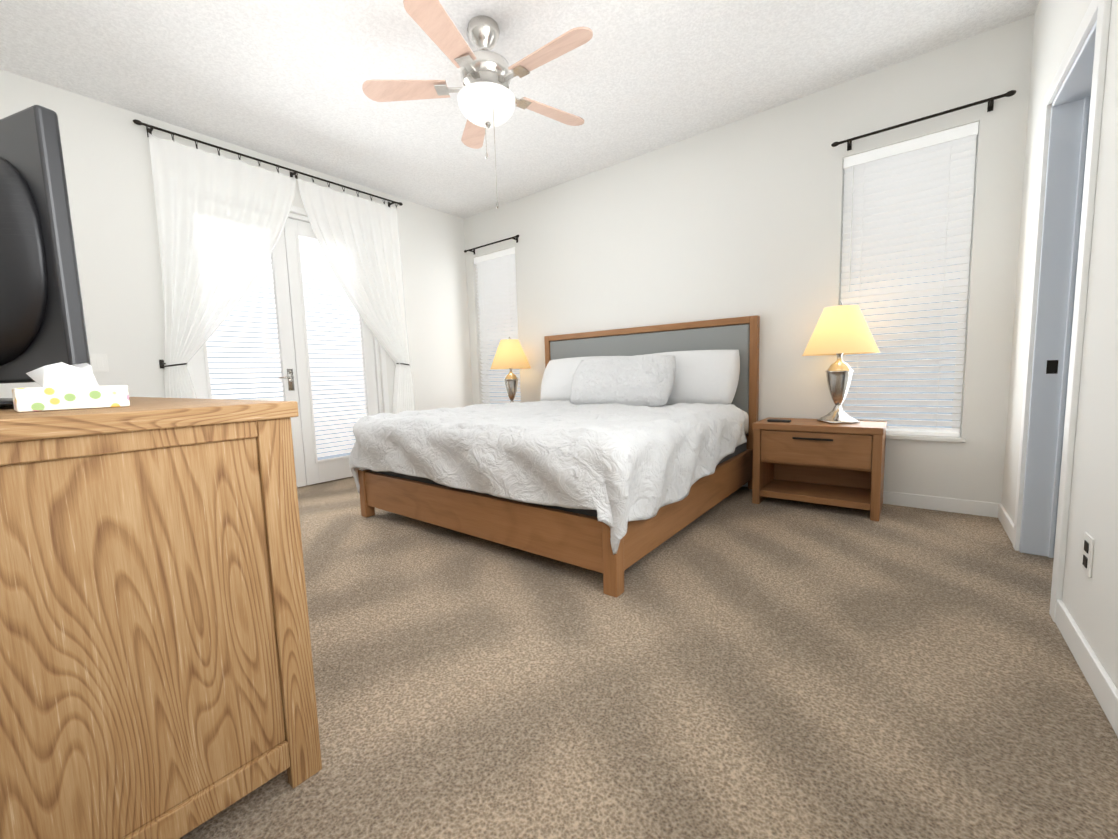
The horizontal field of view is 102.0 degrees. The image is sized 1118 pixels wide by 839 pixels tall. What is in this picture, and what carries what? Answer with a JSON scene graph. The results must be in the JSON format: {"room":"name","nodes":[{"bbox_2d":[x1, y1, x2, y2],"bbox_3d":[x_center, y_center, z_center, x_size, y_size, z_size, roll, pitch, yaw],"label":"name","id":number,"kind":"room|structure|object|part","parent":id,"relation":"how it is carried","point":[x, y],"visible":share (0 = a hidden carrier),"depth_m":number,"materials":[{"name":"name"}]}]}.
{"room":"bedroom","nodes":[
{"label":"bedroom","id":0,"kind":"room"},
{"bbox_2d":[0,69,472,413],"bbox_3d":[-2.366,-0.737,3.680,0.150,2.694,4.138,3,7,38],"label":"wall","id":1,"kind":"structure","parent":0,"point":[108,168],"depth_m":3.01,"materials":[{"name":"white paint"}]},
{"bbox_2d":[90,354,108,371],"bbox_3d":[-2.913,-0.359,2.870,0.009,0.115,0.075,3,7,38],"label":"light switch","id":2,"kind":"object","parent":1,"relation":"attached to","point":[99,362],"visible":0.98,"depth_m":2.87,"materials":[{"name":"white plastic"}]},
{"bbox_2d":[133,119,402,206],"bbox_3d":[-2.152,-1.994,3.677,0.099,0.060,1.948,3,7,38],"label":"curtain rod","id":3,"kind":"object","parent":1,"relation":"attached to","point":[138,122],"visible":0.98,"depth_m":3.42,"materials":[{"name":"brown metal"}]},
{"bbox_2d":[148,132,295,398],"bbox_3d":[-2.388,-0.645,3.387,0.108,2.540,0.995,3,7,38],"label":"curtain","id":4,"kind":"object","parent":3,"relation":"hanging from","point":[221,221],"visible":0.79,"depth_m":3.20,"materials":[{"name":"white fabric"}]},
{"bbox_2d":[146,124,408,367],"bbox_3d":[-2.119,-1.224,3.721,0.154,1.578,1.894,3,7,38],"label":"curtain rings","id":5,"kind":"object","parent":3,"relation":"hanging from","point":[161,363],"visible":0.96,"depth_m":3.24,"materials":[{"name":"brown metal"}]},
{"bbox_2d":[297,178,414,413],"bbox_3d":[-1.784,-0.741,4.160,0.113,2.540,0.955,3,7,38],"label":"curtain","id":6,"kind":"object","parent":3,"relation":"hanging from","point":[358,238],"visible":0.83,"depth_m":4.17,"materials":[{"name":"white fabric"}]},
{"bbox_2d":[187,206,389,486],"bbox_3d":[-2.237,-0.583,3.829,0.142,2.350,1.600,3,7,38],"label":"french door","id":7,"kind":"structure","parent":1,"relation":"in","point":[288,281],"depth_m":3.88,"materials":[{"name":"white"}]},
{"bbox_3d":[-2.260,-0.329,3.758,0.053,0.180,0.122,3,7,38],"label":"handle","id":8,"kind":"part","parent":7,"relation":"part of","materials":[{"name":"silver metal"}]},
{"bbox_2d":[0,0,1038,217],"bbox_3d":[0.044,-2.022,1.727,6.256,0.100,4.288,3,7,38],"label":"ceiling","id":9,"kind":"structure","parent":0,"point":[284,80],"depth_m":2.63,"materials":[{"name":"paint"}]},
{"bbox_2d":[362,0,592,208],"bbox_3d":[-0.332,-1.555,2.350,1.182,0.928,1.224,3,7,38],"label":"fan","id":10,"kind":"object","parent":9,"relation":"hanging from","point":[486,98],"visible":1,"depth_m":2.27,"materials":[{"name":"beige wood"}]},
{"bbox_3d":[-0.371,-1.773,2.348,0.500,0.491,0.520,3,7,38],"label":"motor","id":11,"kind":"part","parent":10,"relation":"part of","materials":[{"name":"silver metal"}]},
{"bbox_3d":[-0.376,-1.616,2.369,0.300,0.120,0.300,3,7,38],"label":"lamp shade","id":12,"kind":"part","parent":10,"relation":"part of","materials":[{"name":"white glass"}]},
{"bbox_3d":[-0.360,-1.390,2.391,0.169,0.594,0.104,3,7,38],"label":"chain","id":13,"kind":"part","parent":10,"relation":"part of","materials":[{"name":"silver metal"}]},
{"bbox_2d":[180,476,1117,838],"bbox_3d":[0.131,0.757,2.004,6.256,0.100,4.288,3,7,38],"label":"floor","id":14,"kind":"structure","parent":0,"point":[736,664],"depth_m":1.29,"materials":[{"name":"carpet"}]},
{"bbox_2d":[0,397,321,838],"bbox_3d":[-1.388,0.390,1.286,1.644,0.865,0.630,3,7,38],"label":"dresser","id":15,"kind":"object","parent":14,"relation":"on","point":[156,673],"visible":0.94,"depth_m":0.82,"materials":[{"name":"brown wood"}]},
{"bbox_2d":[0,105,90,406],"bbox_3d":[-1.477,-0.334,1.104,0.891,0.614,0.337,3,7,38],"label":"tv","id":16,"kind":"object","parent":15,"relation":"on","point":[42,321],"visible":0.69,"depth_m":0.94,"materials":[{"name":"black plastic"}]},
{"bbox_2d":[11,362,129,411],"bbox_3d":[-1.003,-0.070,0.930,0.110,0.095,0.155,3,7,38],"label":"tissue box","id":17,"kind":"object","parent":15,"relation":"on","point":[64,386],"visible":1,"depth_m":0.91,"materials":[{"name":"white cardboard"}]},
{"bbox_2d":[349,315,759,597],"bbox_3d":[0.043,-0.051,3.148,2.118,1.285,2.134,3,7,38],"label":"bed","id":18,"kind":"object","parent":14,"relation":"on","point":[612,455],"visible":1,"depth_m":2.45,"materials":[{"name":"white fabric"}]},
{"bbox_2d":[349,400,746,554],"bbox_3d":[-0.087,0.188,2.996,2.118,0.548,1.690,3,7,38],"label":"duvet","id":19,"kind":"object","parent":18,"relation":"on","point":[578,477],"depth_m":2.21,"materials":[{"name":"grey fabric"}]},
{"bbox_2d":[541,356,609,400],"bbox_3d":[0.206,-0.354,4.089,0.900,0.426,0.276,3,7,38],"label":"pillow","id":20,"kind":"object","parent":18,"relation":"on","point":[558,374],"depth_m":4.13,"materials":[{"name":"white fabric"}]},
{"bbox_2d":[570,355,675,406],"bbox_3d":[0.482,-0.303,3.599,0.920,0.408,0.291,3,7,38],"label":"pillow","id":21,"kind":"object","parent":18,"relation":"on","point":[637,380],"depth_m":3.46,"materials":[{"name":"white fabric"}]},
{"bbox_3d":[0.671,-0.325,3.938,1.880,0.825,0.032,3,7,38],"label":"head panel","id":22,"kind":"part","parent":18,"relation":"part of","materials":[{"name":"grey fabric"}]},
{"bbox_2d":[645,350,739,404],"bbox_3d":[0.940,-0.320,3.519,0.900,0.426,0.276,3,7,38],"label":"pillow","id":23,"kind":"object","parent":18,"relation":"on","point":[701,376],"depth_m":3.31,"materials":[{"name":"white fabric"}]},
{"bbox_3d":[0.057,0.084,3.174,1.920,0.190,1.962,3,7,38],"label":"mattress","id":24,"kind":"part","parent":18,"relation":"part of","materials":[{"name":"white fabric"}]},
{"bbox_2d":[752,417,886,520],"bbox_3d":[1.690,0.288,2.963,0.708,0.545,0.420,3,7,38],"label":"nightstand","id":25,"kind":"object","parent":14,"relation":"on","point":[811,461],"visible":1,"depth_m":2.87,"materials":[{"name":"brown wood"}]},
{"bbox_2d":[767,419,790,422],"bbox_3d":[1.459,0.009,3.000,0.140,0.015,0.045,3,7,38],"label":"remote","id":26,"kind":"object","parent":25,"relation":"on","point":[778,420],"visible":0.98,"depth_m":2.99,"materials":[{"name":"black plastic"}]},
{"bbox_3d":[1.560,0.120,2.786,0.220,0.012,0.017,3,7,38],"label":"handle","id":27,"kind":"part","parent":25,"relation":"part of","materials":[{"name":"brown metal"}]},
{"bbox_3d":[1.573,0.180,2.806,0.602,0.199,0.020,3,7,38],"label":"drawer","id":28,"kind":"part","parent":25,"relation":"part of","materials":[{"name":"brown wood"}]},
{"bbox_2d":[802,301,879,423],"bbox_3d":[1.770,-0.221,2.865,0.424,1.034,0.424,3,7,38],"label":"lamp","id":29,"kind":"object","parent":25,"relation":"on","point":[841,329],"visible":1,"depth_m":2.76,"materials":[{"name":"silver metal"}]},
{"bbox_3d":[1.760,-0.555,2.831,0.424,0.290,0.424,3,7,38],"label":"lamp shade","id":30,"kind":"part","parent":29,"relation":"part of","materials":[{"name":"beige fabric"}]},
{"bbox_3d":[-0.546,0.184,4.702,0.708,0.545,0.420,3,7,38],"label":"nightstand","id":31,"kind":"object","parent":14,"relation":"on","visible":0},
{"bbox_2d":[490,336,530,401],"bbox_3d":[-0.490,-0.464,4.606,0.424,0.756,0.424,3,7,38],"label":"lamp","id":32,"kind":"object","parent":31,"relation":"on","point":[510,354],"visible":0.98,"depth_m":4.48,"materials":[{"name":"silver metal"}]},
{"bbox_3d":[-0.496,-0.660,4.586,0.424,0.290,0.424,3,7,38],"label":"lamp shade","id":33,"kind":"part","parent":32,"relation":"part of","materials":[{"name":"beige fabric"}]},
{"bbox_2d":[464,14,1034,503],"bbox_3d":[0.786,-0.861,3.931,4.806,2.694,0.150,3,7,38],"label":"wall","id":34,"kind":"structure","parent":0,"point":[742,218],"depth_m":3.18,"materials":[{"name":"white paint"}]},
{"bbox_2d":[464,235,518,253],"bbox_3d":[-0.714,-1.859,4.833,0.838,0.055,0.084,3,7,38],"label":"rod","id":35,"kind":"object","parent":34,"relation":"attached to","point":[513,237],"visible":1,"depth_m":4.77,"materials":[{"name":"brown metal"}]},
{"bbox_2d":[482,307,512,403],"bbox_3d":[-0.654,-0.913,5.028,0.680,1.810,0.150,3,7,38],"label":"window","id":36,"kind":"structure","parent":34,"relation":"in","point":[487,363],"depth_m":5.28,"materials":[{"name":"white glass"}]},
{"bbox_2d":[474,247,520,404],"bbox_3d":[-0.665,-0.924,5.013,0.642,1.780,0.053,3,7,38],"label":"window blinds","id":37,"kind":"object","parent":36,"relation":"attached to","point":[496,280],"visible":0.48,"depth_m":5.02,"materials":[{"name":"white plastic"}]},
{"bbox_2d":[477,265,487,399],"bbox_3d":[-0.867,-0.908,5.142,0.063,1.710,0.008,1,6,26],"label":"cord","id":38,"kind":"object","parent":37,"relation":"hanging from","point":[483,309],"depth_m":5.11,"materials":[{"name":"white fabric"}]},
{"bbox_2d":[743,482,994,516],"bbox_3d":[0.776,0.445,3.996,4.506,0.085,0.013,3,7,38],"label":"baseboard","id":39,"kind":"structure","parent":34,"relation":"attached to","point":[972,507],"depth_m":2.77,"materials":[{"name":"white wood"}]},
{"bbox_2d":[840,135,977,442],"bbox_3d":[2.146,-0.783,2.849,0.680,1.810,0.150,3,7,38],"label":"window","id":40,"kind":"structure","parent":34,"relation":"in","point":[926,437],"depth_m":2.75,"materials":[{"name":"white"}]},
{"bbox_2d":[840,121,978,436],"bbox_3d":[2.135,-0.794,2.835,0.642,1.780,0.053,3,7,38],"label":"window blinds","id":41,"kind":"object","parent":40,"relation":"attached to","point":[908,184],"visible":0.9,"depth_m":2.80,"materials":[{"name":"white plastic"}]},
{"bbox_2d":[849,163,864,418],"bbox_3d":[1.933,-0.778,2.964,0.063,1.710,0.008,1,6,26],"label":"cord","id":42,"kind":"object","parent":41,"relation":"hanging from","point":[861,257],"depth_m":2.93,"materials":[{"name":"white fabric"}]},
{"bbox_2d":[936,141,951,429],"bbox_3d":[2.288,-0.762,2.693,0.003,1.710,0.003,3,7,38],"label":"cord","id":43,"kind":"object","parent":41,"relation":"hanging from","point":[951,141],"depth_m":2.69,"materials":[{"name":"white fabric"}]},
{"bbox_2d":[831,90,1015,150],"bbox_3d":[2.086,-1.730,2.655,0.838,0.055,0.084,3,7,38],"label":"rod","id":44,"kind":"object","parent":34,"relation":"attached to","point":[990,101],"visible":1,"depth_m":2.58,"materials":[{"name":"brown metal"}]},
{"bbox_2d":[1002,0,1117,689],"bbox_3d":[1.306,-0.567,0.823,0.150,2.694,4.138,3,7,38],"label":"wall","id":45,"kind":"structure","parent":0,"point":[1091,604],"depth_m":1.38,"materials":[{"name":"white paint"}]},
{"bbox_2d":[995,503,1013,543],"bbox_3d":[2.380,0.554,2.402,0.013,0.085,0.505,3,7,38],"label":"baseboard","id":46,"kind":"structure","parent":45,"relation":"attached to","point":[1000,513],"depth_m":2.43,"materials":[{"name":"white wood"}]},
{"bbox_2d":[1013,0,1111,621],"bbox_3d":[1.998,-0.363,1.736,0.168,2.065,0.830,3,7,38],"label":"door frame","id":47,"kind":"structure","parent":45,"relation":"in","point":[1068,136],"depth_m":1.96,"materials":[{"name":"white"}]},
{"bbox_2d":[1046,360,1057,373],"bbox_3d":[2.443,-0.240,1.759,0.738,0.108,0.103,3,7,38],"label":"hardware piece","id":48,"kind":"object","parent":47,"relation":"attached to","point":[1052,367],"visible":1,"depth_m":2.02,"materials":[{"name":"brown metal"}]},
{"bbox_2d":[1055,600,1117,736],"bbox_3d":[0.920,0.785,0.539,0.013,0.085,2.595,3,7,38],"label":"baseboard","id":49,"kind":"structure","parent":45,"relation":"attached to","point":[1100,683],"depth_m":1.26,"materials":[{"name":"white wood"}]},
{"bbox_2d":[1081,532,1094,577],"bbox_3d":[1.563,0.399,1.339,0.008,0.115,0.075,3,7,38],"label":"electrical outlet","id":50,"kind":"object","parent":45,"relation":"attached to","point":[1089,539],"depth_m":1.33,"materials":[{"name":"white plastic"}]},
{"bbox_3d":[1.561,0.399,1.341,0.003,0.075,0.035,3,7,38],"label":"right electrical outlet face","id":51,"kind":"part","parent":50,"relation":"part of","materials":[{"name":"plastic"}]},
{"label":"outside","id":52,"kind":"structure","parent":0,"visible":0},
{"bbox_2d":[206,244,365,459],"bbox_3d":[-2.732,-0.817,4.085,0.010,3.194,3.600,3,7,38],"label":"sky","id":53,"kind":"structure","parent":52,"point":[332,456],"depth_m":4.51,"materials":[{"name":"white"}]},
{"bbox_2d":[486,231,960,427],"bbox_3d":[1.079,-0.957,4.302,5.106,3.194,0.010,3,7,38],"label":"sky","id":54,"kind":"structure","parent":52,"point":[872,366],"depth_m":3.27,"materials":[{"name":"white"}]}
]}

